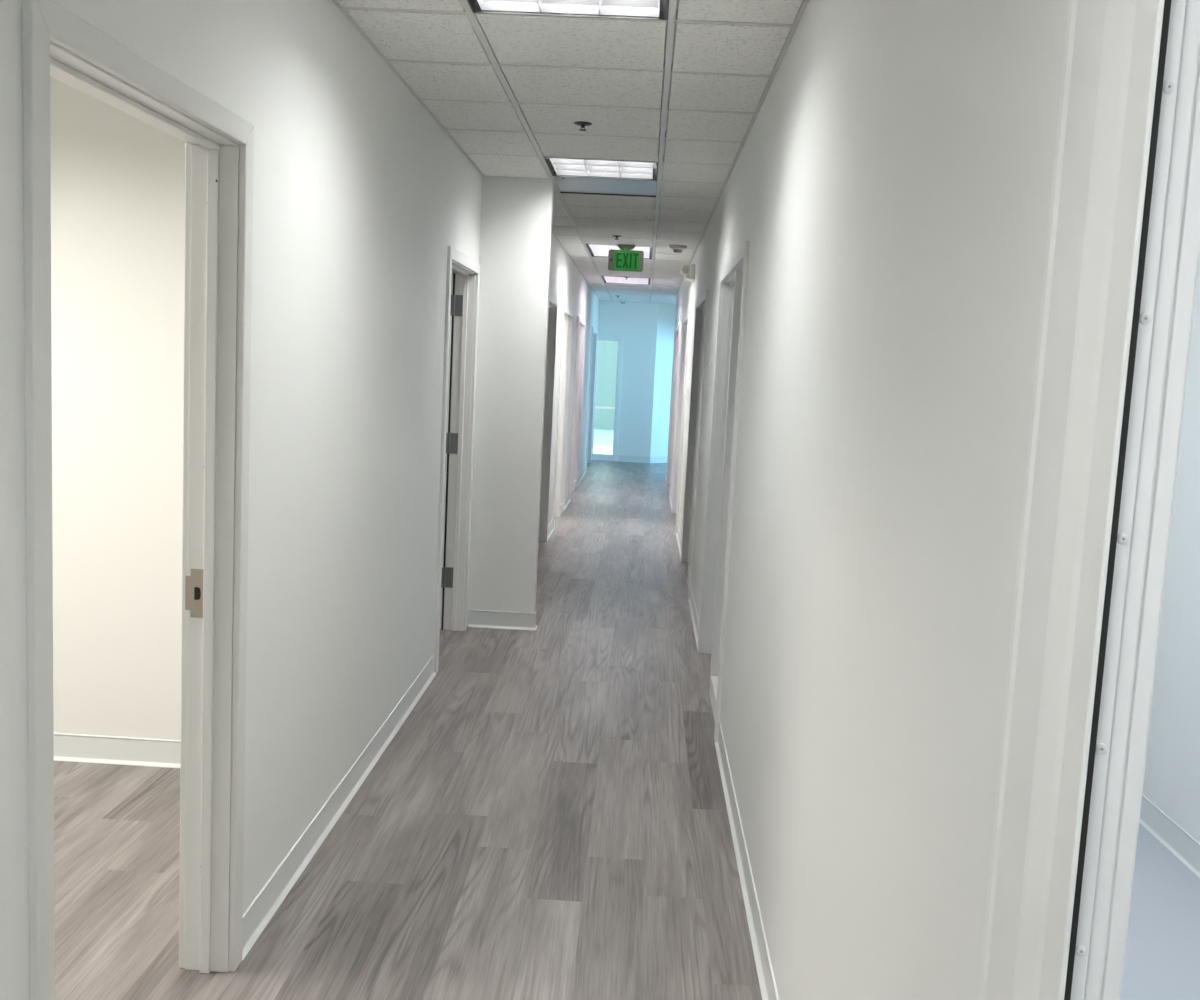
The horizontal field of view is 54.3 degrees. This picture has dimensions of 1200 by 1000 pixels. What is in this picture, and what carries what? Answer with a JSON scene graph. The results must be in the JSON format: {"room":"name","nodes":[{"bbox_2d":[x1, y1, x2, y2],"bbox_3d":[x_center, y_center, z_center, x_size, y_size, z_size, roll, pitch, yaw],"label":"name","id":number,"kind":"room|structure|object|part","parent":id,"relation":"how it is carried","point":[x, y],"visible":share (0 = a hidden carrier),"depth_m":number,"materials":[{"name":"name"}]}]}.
{"room":"office corridor","nodes":[
{"label":"office corridor","id":0,"kind":"room"},
{"bbox_2d":[50,76,184,739],"bbox_3d":[-2.270,-0.356,4.362,2.651,2.708,0.100,3,7,2],"label":"wall","id":1,"kind":"structure","parent":0,"point":[118,179],"depth_m":4.30,"materials":[{"name":"white paint"}]},
{"bbox_2d":[53,733,180,767],"bbox_3d":[-2.310,0.924,4.452,2.601,0.104,0.016,3,7,2],"label":"baseboard","id":2,"kind":"structure","parent":1,"relation":"attached to","point":[67,747],"depth_m":4.44,"materials":[{"name":"white plastic"}]},
{"bbox_2d":[0,0,482,999],"bbox_3d":[-0.945,-0.116,2.869,0.115,2.708,8.052,3,7,2],"label":"wall","id":3,"kind":"structure","parent":0,"point":[361,197],"depth_m":3.46,"materials":[{"name":"white paint"}]},
{"bbox_2d":[22,0,253,999],"bbox_3d":[-0.976,0.207,2.430,0.147,2.126,1.031,3,7,2],"label":"door frame","id":4,"kind":"structure","parent":3,"relation":"in","point":[57,43],"depth_m":2.80,"materials":[{"name":"white wood"}]},
{"bbox_3d":[-1.041,0.203,2.432,0.017,2.126,1.031,3,7,2],"label":"room casing","id":5,"kind":"part","parent":4,"relation":"part of","materials":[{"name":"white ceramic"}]},
{"bbox_3d":[-1.002,0.230,2.890,0.045,0.122,0.003,3,7,2],"label":"strike plate","id":6,"kind":"part","parent":4,"relation":"part of","materials":[{"name":"silver metal"}]},
{"bbox_2d":[242,654,435,960],"bbox_3d":[-0.887,0.991,4.482,0.016,0.104,2.870,3,7,2],"label":"baseboard","id":7,"kind":"structure","parent":3,"relation":"attached to","point":[266,903],"depth_m":3.87,"materials":[{"name":"white plastic"}]},
{"bbox_2d":[434,246,479,673],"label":"door","id":8,"kind":"structure","parent":3,"relation":"in","point":[462,286],"depth_m":6.71,"materials":[{"name":"white wood"}]},
{"bbox_3d":[-0.893,-0.240,6.302,0.017,2.126,1.022,3,7,2],"label":"room casing","id":9,"kind":"part","parent":8,"relation":"part of","materials":[{"name":"white wood"}]},
{"bbox_2d":[54,460,761,999],"bbox_3d":[0.155,0.519,9.421,7.440,0.001,21.200,3,7,2],"label":"floor","id":10,"kind":"structure","parent":0,"point":[548,819],"depth_m":3.89,"materials":[{"name":"grey wood"}]},
{"bbox_2d":[467,176,553,625],"bbox_3d":[-0.589,-0.567,6.890,0.519,2.708,0.100,3,7,2],"label":"wall","id":11,"kind":"structure","parent":0,"point":[516,213],"depth_m":6.83,"materials":[{"name":"white paint"}]},
{"bbox_2d":[468,609,535,630],"bbox_3d":[-0.584,0.715,6.978,0.404,0.104,0.016,3,7,2],"label":"baseboard","id":12,"kind":"structure","parent":11,"relation":"attached to","point":[477,618],"depth_m":6.98,"materials":[{"name":"white plastic"}]},
{"bbox_2d":[332,0,808,303],"bbox_3d":[0.452,-2.122,9.359,2.044,0.032,21.500,3,7,2],"label":"ceiling","id":13,"kind":"structure","parent":0,"point":[509,91],"depth_m":4.52,"materials":[{"name":"tile"}]},
{"bbox_2d":[467,0,668,20],"bbox_3d":[-0.097,-1.483,3.214,0.586,0.133,0.585,3,7,2],"label":"ceiling light","id":14,"kind":"object","parent":13,"relation":"attached to","point":[614,9],"visible":1,"depth_m":3.50,"materials":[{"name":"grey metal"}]},
{"bbox_2d":[574,121,591,130],"bbox_3d":[-0.074,-1.618,5.075,0.078,0.031,0.078,3,7,2],"label":"sprinkler","id":15,"kind":"object","parent":13,"relation":"attached to","point":[582,124],"visible":1,"depth_m":5.06,"materials":[{"name":"grey metal"}]},
{"bbox_2d":[543,139,659,180],"bbox_3d":[0.018,-1.830,6.240,0.586,0.133,0.585,3,7,2],"label":"ceiling light","id":16,"kind":"object","parent":13,"relation":"attached to","point":[565,167],"visible":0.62,"depth_m":6.34,"materials":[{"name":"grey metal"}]},
{"bbox_3d":[0.015,-1.767,6.248,0.586,0.007,0.585,3,7,2],"label":"trim frame","id":17,"kind":"part","parent":16,"relation":"part of","materials":[{"name":"grey metal"}]},
{"bbox_2d":[586,244,620,256],"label":"ceiling light","id":18,"kind":"object","parent":13,"relation":"attached to","point":[598,250],"depth_m":10.79,"materials":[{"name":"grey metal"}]},
{"bbox_2d":[553,176,656,196],"bbox_3d":[0.038,-1.834,6.854,0.585,0.011,0.584,3,7,2],"label":"ceiling vent panel","id":19,"kind":"object","parent":13,"relation":"attached to","point":[575,185],"visible":1,"depth_m":6.84,"materials":[{"name":"silver metal"}]},
{"bbox_2d":[608,244,643,271],"bbox_3d":[0.225,-2.094,10.126,0.304,0.225,0.060,3,7,2],"label":"exit sign","id":20,"kind":"object","parent":13,"relation":"hanging from","point":[625,259],"visible":1,"depth_m":10.12,"materials":[{"name":"green plastic"}]},
{"bbox_2d":[601,276,650,284],"bbox_3d":[0.331,-2.767,14.411,0.586,0.133,1.194,3,7,2],"label":"ceiling light","id":21,"kind":"object","parent":13,"relation":"attached to","point":[607,279],"visible":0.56,"depth_m":14.61,"materials":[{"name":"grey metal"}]},
{"bbox_2d":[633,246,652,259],"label":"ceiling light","id":22,"kind":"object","parent":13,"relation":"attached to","point":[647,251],"depth_m":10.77,"materials":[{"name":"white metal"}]},
{"bbox_2d":[669,245,686,252],"bbox_3d":[0.665,-2.139,9.983,0.156,0.060,0.156,3,7,2],"label":"smoke detector","id":23,"kind":"object","parent":13,"relation":"attached to","point":[676,248],"visible":1,"depth_m":9.94,"materials":[{"name":"white plastic"}]},
{"bbox_2d":[548,232,598,525],"bbox_3d":[-0.367,-1.288,13.174,0.115,2.708,12.578,3,7,2],"label":"wall","id":24,"kind":"structure","parent":0,"point":[568,285],"depth_m":12.88,"materials":[{"name":"white paint"}]},
{"bbox_2d":[539,294,557,541],"bbox_3d":[-0.509,-0.608,9.620,0.130,2.126,1.422,3,7,2],"label":"door","id":25,"kind":"structure","parent":24,"relation":"in","point":[553,303],"depth_m":10.26,"materials":[{"name":"white wood"}]},
{"bbox_3d":[-0.453,-0.605,9.618,0.017,2.126,1.422,3,7,2],"label":"casing","id":26,"kind":"part","parent":25,"relation":"part of","materials":[{"name":"white wood"}]},
{"bbox_2d":[547,519,553,540],"bbox_3d":[-0.461,0.274,10.812,0.016,0.104,0.746,3,7,2],"label":"baseboard","id":27,"kind":"structure","parent":24,"relation":"attached to","point":[550,527],"depth_m":10.90,"materials":[{"name":"white plastic"}]},
{"bbox_2d":[553,305,572,528],"bbox_3d":[-0.426,-0.857,11.794,0.130,2.126,1.462,3,7,2],"label":"door","id":28,"kind":"structure","parent":24,"relation":"in","point":[567,314],"depth_m":12.04,"materials":[{"name":"white wood"}]},
{"bbox_3d":[-0.467,0.093,12.358,0.113,0.105,0.440,3,7,2],"label":"sill","id":29,"kind":"part","parent":28,"relation":"part of","materials":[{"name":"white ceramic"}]},
{"bbox_2d":[564,493,569,510],"bbox_3d":[-0.372,0.010,13.115,0.016,0.104,0.966,3,7,2],"label":"baseboard","id":30,"kind":"structure","parent":24,"relation":"attached to","point":[567,500],"depth_m":13.17,"materials":[{"name":"white plastic"}]},
{"bbox_2d":[569,316,584,499],"bbox_3d":[-0.331,-1.140,14.261,0.130,2.126,1.572,3,7,2],"label":"door","id":31,"kind":"structure","parent":24,"relation":"in","point":[580,333],"depth_m":14.49,"materials":[{"name":"white wood"}]},
{"bbox_2d":[578,466,585,484],"bbox_3d":[-0.253,-0.348,16.237,0.016,0.104,2.176,3,7,2],"label":"baseboard","id":32,"kind":"structure","parent":24,"relation":"attached to","point":[583,471],"depth_m":16.25,"materials":[{"name":"white plastic"}]},
{"bbox_2d":[585,327,596,470],"bbox_3d":[-0.189,-1.567,17.984,0.130,2.126,1.572,3,7,2],"label":"door","id":33,"kind":"structure","parent":24,"relation":"in","point":[594,331],"depth_m":18.65,"materials":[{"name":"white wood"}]},
{"bbox_2d":[598,300,657,460],"bbox_3d":[0.262,-1.979,19.365,1.270,2.708,0.120,3,7,2],"label":"wall","id":34,"kind":"structure","parent":0,"point":[635,322],"depth_m":19.26,"materials":[{"name":"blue paint"}]},
{"bbox_2d":[592,336,623,460],"bbox_3d":[0.126,-1.670,19.370,0.430,2.040,0.110,3,7,2],"label":"door","id":35,"kind":"structure","parent":34,"relation":"in","point":[603,457],"depth_m":19.32,"materials":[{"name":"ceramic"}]},
{"bbox_3d":[0.301,-1.650,19.316,0.065,2.030,0.011,3,7,2],"label":"casing","id":36,"kind":"part","parent":35,"relation":"part of","materials":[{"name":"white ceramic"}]},
{"bbox_2d":[618,455,649,462],"bbox_3d":[0.569,-0.680,19.434,0.525,0.104,0.016,3,7,2],"label":"baseboard","id":37,"kind":"structure","parent":34,"relation":"attached to","point":[622,458],"depth_m":19.44,"materials":[{"name":"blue plastic"}]},
{"bbox_2d":[650,303,675,456],"bbox_3d":[1.481,-1.980,19.887,1.683,2.708,0.085,-3,9,-43],"label":"wall","id":38,"kind":"structure","parent":0,"point":[662,379],"depth_m":19.42,"materials":[{"name":"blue paint"}]},
{"bbox_2d":[650,456,666,462],"bbox_3d":[1.369,-0.697,19.923,1.457,0.104,0.012,-3,9,-43],"label":"baseboard","id":39,"kind":"structure","parent":38,"relation":"attached to","point":[662,459],"depth_m":19.58,"materials":[{"name":"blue plastic"}]},
{"bbox_2d":[651,0,678,270],"bbox_3d":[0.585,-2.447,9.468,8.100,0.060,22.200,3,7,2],"label":"rail","id":40,"kind":"structure","parent":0,"point":[677,0],"depth_m":5.62,"materials":[{"name":"white metal"}]},
{"bbox_2d":[667,0,1068,999],"bbox_3d":[0.793,-0.754,9.076,0.115,2.708,16.147,3,7,2],"label":"wall","id":41,"kind":"structure","parent":0,"point":[889,187],"depth_m":1.95,"materials":[{"name":"white paint"}]},
{"bbox_2d":[669,489,672,509],"bbox_3d":[0.836,0.003,13.693,0.016,0.104,1.526,3,7,2],"label":"baseboard","id":42,"kind":"structure","parent":41,"relation":"attached to","point":[670,497],"depth_m":13.87,"materials":[{"name":"white plastic"}]},
{"bbox_2d":[667,324,679,496],"bbox_3d":[1.002,-1.177,15.137,0.130,2.126,1.622,3,7,2],"label":"door","id":43,"kind":"structure","parent":41,"relation":"in","point":[677,329],"depth_m":15.82,"materials":[{"name":"white wood"}]},
{"bbox_2d":[676,525,681,558],"bbox_3d":[0.715,0.366,10.521,0.016,0.104,1.576,3,7,2],"label":"baseboard","id":44,"kind":"structure","parent":41,"relation":"attached to","point":[678,535],"depth_m":10.59,"materials":[{"name":"white plastic"}]},
{"bbox_2d":[672,312,689,532],"bbox_3d":[1.307,-0.794,11.987,0.981,2.126,1.642,3,7,2],"label":"door","id":45,"kind":"structure","parent":41,"relation":"in","point":[686,320],"depth_m":12.68,"materials":[{"name":"white wood"}]},
{"bbox_2d":[680,264,695,281],"bbox_3d":[0.786,-2.038,10.496,0.126,0.137,0.265,3,7,2],"label":"emergency light","id":46,"kind":"object","parent":41,"relation":"attached to","point":[688,271],"visible":1,"depth_m":10.38,"materials":[{"name":"white plastic"}]},
{"bbox_2d":[688,586,698,649],"bbox_3d":[0.595,0.725,7.393,0.016,0.104,1.436,3,7,2],"label":"baseboard","id":47,"kind":"structure","parent":41,"relation":"attached to","point":[693,611],"depth_m":7.40,"materials":[{"name":"white plastic"}]},
{"bbox_2d":[681,290,708,599],"bbox_3d":[0.760,-0.451,8.803,0.130,2.126,1.642,3,7,2],"label":"door","id":48,"kind":"structure","parent":41,"relation":"in","point":[701,310],"depth_m":9.47,"materials":[{"name":"white wood"}]},
{"bbox_2d":[698,241,749,741],"bbox_3d":[1.067,-0.076,5.725,0.981,2.126,1.657,3,7,2],"label":"door","id":49,"kind":"structure","parent":41,"relation":"in","point":[733,278],"depth_m":5.72,"materials":[{"name":"white wood"}]},
{"bbox_3d":[0.585,0.954,5.418,0.113,0.105,0.655,3,7,2],"label":"sill","id":50,"kind":"part","parent":49,"relation":"part of","materials":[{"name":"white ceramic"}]},
{"bbox_2d":[715,720,778,999],"bbox_3d":[0.434,1.206,3.195,0.016,0.104,3.703,3,7,2],"label":"baseboard","id":51,"kind":"structure","parent":41,"relation":"attached to","point":[767,983],"depth_m":3.57,"materials":[{"name":"white plastic"}]},
{"bbox_2d":[977,0,1199,999],"bbox_3d":[0.445,0.316,1.129,0.070,2.350,0.191,2,7,-4],"label":"door frame","id":52,"kind":"structure","parent":41,"relation":"in","point":[1122,255],"depth_m":1.04,"materials":[{"name":"white wood"}]},
{"bbox_3d":[0.473,0.324,1.067,0.020,2.350,0.031,3,7,2],"label":"room casing","id":53,"kind":"part","parent":52,"relation":"part of","materials":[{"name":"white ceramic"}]},
{"bbox_2d":[1120,823,1199,999],"bbox_3d":[1.187,1.452,1.833,1.465,0.004,5.800,3,7,2],"label":"floor","id":54,"kind":"structure","parent":0,"point":[1162,962],"depth_m":3.49,"materials":[{"name":"grey"}]},
{"bbox_2d":[1142,257,1199,842],"bbox_3d":[2.041,0.173,1.654,0.113,2.708,6.000,3,7,2],"label":"wall","id":55,"kind":"structure","parent":0,"point":[1172,767],"depth_m":4.13,"materials":[{"name":"white paint"}]},
{"bbox_2d":[1139,794,1199,877],"bbox_3d":[1.915,1.441,1.804,0.016,0.104,5.800,3,7,2],"label":"baseboard","id":56,"kind":"structure","parent":55,"relation":"attached to","point":[1167,831],"depth_m":4.11,"materials":[{"name":"white plastic"}]},
{"label":"outside","id":57,"kind":"structure","parent":0,"visible":0},
{"bbox_2d":[593,429,613,453],"bbox_3d":[0.105,-1.197,24.648,4.500,0.080,9.980,3,7,2],"label":"ground","id":58,"kind":"structure","parent":57,"point":[603,439],"depth_m":24.46,"materials":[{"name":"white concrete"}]},
{"bbox_2d":[595,406,614,408],"bbox_3d":[0.165,-1.435,22.997,3.700,0.780,0.040,3,7,2],"label":"railing","id":59,"kind":"object","parent":58,"relation":"on","point":[596,407],"visible":0.06,"depth_m":22.94,"materials":[{"name":"grey plastic"}]},
{"bbox_2d":[594,291,651,429],"bbox_3d":[0.369,-3.603,28.884,4.500,3.900,0.200,3,7,2],"label":"wall","id":60,"kind":"structure","parent":58,"relation":"on","point":[607,350],"depth_m":28.88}
]}

